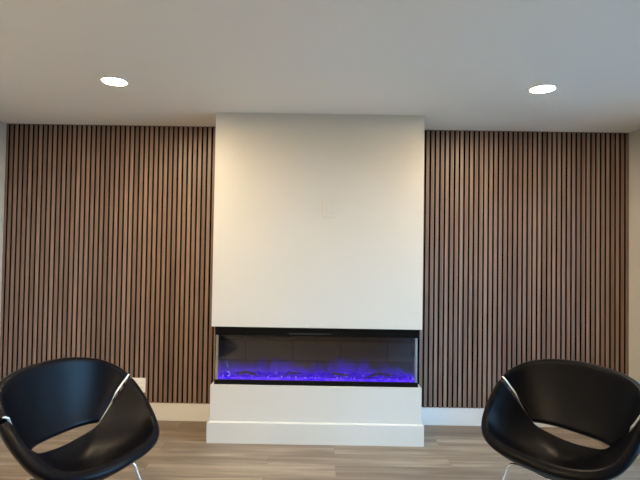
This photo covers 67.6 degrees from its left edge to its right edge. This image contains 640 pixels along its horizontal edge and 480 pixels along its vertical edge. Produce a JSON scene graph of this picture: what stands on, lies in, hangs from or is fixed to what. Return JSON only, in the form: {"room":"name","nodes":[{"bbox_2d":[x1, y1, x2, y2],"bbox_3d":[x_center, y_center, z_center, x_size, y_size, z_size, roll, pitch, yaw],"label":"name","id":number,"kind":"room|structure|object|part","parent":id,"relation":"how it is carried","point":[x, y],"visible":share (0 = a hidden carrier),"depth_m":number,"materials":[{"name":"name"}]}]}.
{"room":"lobby","nodes":[
{"label":"lobby","id":0,"kind":"room"},
{"bbox_2d":[0,121,6,323],"bbox_3d":[-2.685,0.173,0.804,0.120,2.420,6.300,1,-1,0],"label":"wall","id":1,"kind":"structure","parent":0,"point":[3,126],"depth_m":3.92,"materials":[{"name":"grey paint"}]},
{"bbox_2d":[210,112,424,423],"bbox_3d":[-0.017,0.281,3.728,1.543,2.420,0.432,1,-1,0],"label":"wall","id":2,"kind":"structure","parent":0,"point":[278,261],"depth_m":3.52,"materials":[{"name":"grey paint"}]},
{"bbox_2d":[214,326,418,387],"bbox_3d":[-0.026,0.861,3.587,1.499,0.427,0.144,1,-1,0],"label":"electric fireplace","id":3,"kind":"object","parent":2,"relation":"in","point":[243,355],"visible":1,"depth_m":3.63,"materials":[{"name":"black glass"}]},
{"bbox_2d":[289,333,330,334],"bbox_3d":[-0.072,0.692,3.521,0.308,0.010,0.002,1,-1,0],"label":"vent grille","id":4,"kind":"object","parent":3,"relation":"attached to","point":[289,333],"depth_m":3.52,"materials":[{"name":"black metal"}]},
{"bbox_3d":[-0.029,1.057,3.586,1.499,0.034,0.138,1,-1,0],"label":"frame","id":5,"kind":"part","parent":3,"relation":"part of","materials":[{"name":"black metal"}]},
{"bbox_3d":[-0.024,0.680,3.592,1.499,0.066,0.142,1,-1,0],"label":"frame","id":6,"kind":"part","parent":3,"relation":"part of","materials":[{"name":"black metal"}]},
{"bbox_2d":[101,402,555,446],"bbox_3d":[-0.062,1.413,3.694,5.144,0.155,0.449,1,-1,0],"label":"baseboard","id":7,"kind":"structure","parent":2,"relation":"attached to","point":[236,432],"depth_m":3.47,"materials":[{"name":"grey paint"}]},
{"bbox_2d":[323,199,335,216],"bbox_3d":[0.069,-0.235,3.519,0.094,0.136,0.008,1,-1,0],"label":"wall plate","id":8,"kind":"object","parent":2,"relation":"attached to","point":[329,205],"visible":1,"depth_m":3.52,"materials":[{"name":"grey paint"}]},
{"bbox_2d":[0,0,639,132],"bbox_3d":[-0.034,-1.045,0.823,5.384,0.100,6.540,1,-1,0],"label":"ceiling","id":9,"kind":"structure","parent":0,"point":[464,65],"depth_m":2.55,"materials":[{"name":"white paint"}]},
{"bbox_2d":[99,76,129,86],"bbox_3d":[-1.250,-0.964,2.910,0.176,0.006,0.176,1,-1,0],"label":"recessed light","id":10,"kind":"object","parent":9,"relation":"in","point":[109,80],"visible":1,"depth_m":2.90,"materials":[{"name":"white"}]},
{"bbox_2d":[102,78,125,84],"bbox_3d":[-1.250,-0.964,2.910,0.135,0.004,0.135,1,-1,0],"label":"diffuser","id":11,"kind":"object","parent":10,"relation":"attached to","point":[109,81],"depth_m":2.90,"materials":[{"name":"white plastic"}]},
{"bbox_2d":[527,83,558,93],"bbox_3d":[1.360,-0.923,2.924,0.176,0.006,0.176,1,-1,0],"label":"recessed light","id":12,"kind":"object","parent":9,"relation":"in","point":[540,88],"visible":1,"depth_m":2.91,"materials":[{"name":"white"}]},
{"bbox_2d":[530,86,554,92],"bbox_3d":[1.360,-0.923,2.924,0.135,0.004,0.135,1,-1,0],"label":"diffuser","id":13,"kind":"object","parent":12,"relation":"attached to","point":[533,89],"depth_m":2.93,"materials":[{"name":"white plastic"}]},
{"bbox_2d":[0,420,639,479],"bbox_3d":[-0.073,1.474,0.766,5.384,0.100,6.540,1,-1,0],"label":"floor","id":14,"kind":"structure","parent":0,"point":[181,451],"depth_m":3.23,"materials":[{"name":"brown wood"}]},
{"bbox_2d":[0,357,159,479],"bbox_3d":[-1.129,1.024,2.284,0.588,0.834,0.786,0,-1,19],"label":"tub chair","id":15,"kind":"object","parent":14,"relation":"on","point":[40,402],"visible":1,"depth_m":2.36,"materials":[{"name":"black leather"}]},
{"bbox_3d":[-1.289,0.784,2.345,0.250,0.368,0.795,0,-1,19],"label":"backrest","id":16,"kind":"part","parent":15,"relation":"part of","materials":[{"name":"black leather"}]},
{"bbox_3d":[-0.929,1.270,2.383,0.228,0.333,0.014,2,-1,-26],"label":"leg","id":17,"kind":"part","parent":15,"relation":"part of","materials":[{"name":"silver metal"}]},
{"bbox_2d":[481,359,639,479],"bbox_3d":[1.190,1.063,2.389,0.588,0.834,0.786,2,-2,-33],"label":"tub chair","id":18,"kind":"object","parent":14,"relation":"on","point":[597,402],"visible":1,"depth_m":2.47,"materials":[{"name":"black leather"}]},
{"bbox_3d":[0.963,1.301,2.436,0.228,0.333,0.014,1,-1,12],"label":"leg","id":19,"kind":"part","parent":18,"relation":"part of","materials":[{"name":"silver metal"}]},
{"bbox_3d":[1.339,0.829,2.488,0.250,0.368,0.795,2,-2,-33],"label":"backrest","id":20,"kind":"part","parent":18,"relation":"part of","materials":[{"name":"black leather"}]},
{"bbox_2d":[629,129,639,382],"bbox_3d":[2.578,0.256,0.785,0.120,2.420,6.300,1,-1,0],"label":"wall","id":21,"kind":"structure","parent":0,"point":[634,136],"depth_m":3.85,"materials":[{"name":"grey paint"}]},
{"bbox_3d":[-0.043,0.287,4.004,5.384,2.420,0.120,1,-1,0],"label":"wall","id":22,"kind":"structure","parent":0,"visible":0},
{"bbox_2d":[0,123,215,403],"bbox_3d":[-1.700,0.187,3.941,1.826,2.276,0.021,1,-1,0],"label":"wall panel","id":23,"kind":"object","parent":22,"relation":"attached to","point":[108,230],"visible":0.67,"depth_m":3.94,"materials":[{"name":"brown wood"}]},
{"bbox_2d":[133,378,145,392],"bbox_3d":[-1.482,1.184,3.903,0.118,0.118,0.009,1,-1,0],"label":"outlet plate","id":24,"kind":"object","parent":23,"relation":"attached to","point":[141,382],"visible":0.59,"depth_m":3.90,"materials":[{"name":"white plastic"}]},
{"bbox_2d":[417,130,628,408],"bbox_3d":[1.643,0.240,3.929,1.771,2.276,0.021,1,-1,0],"label":"wall panel","id":25,"kind":"object","parent":22,"relation":"attached to","point":[526,234],"visible":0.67,"depth_m":3.92,"materials":[{"name":"brown wood"}]}
]}

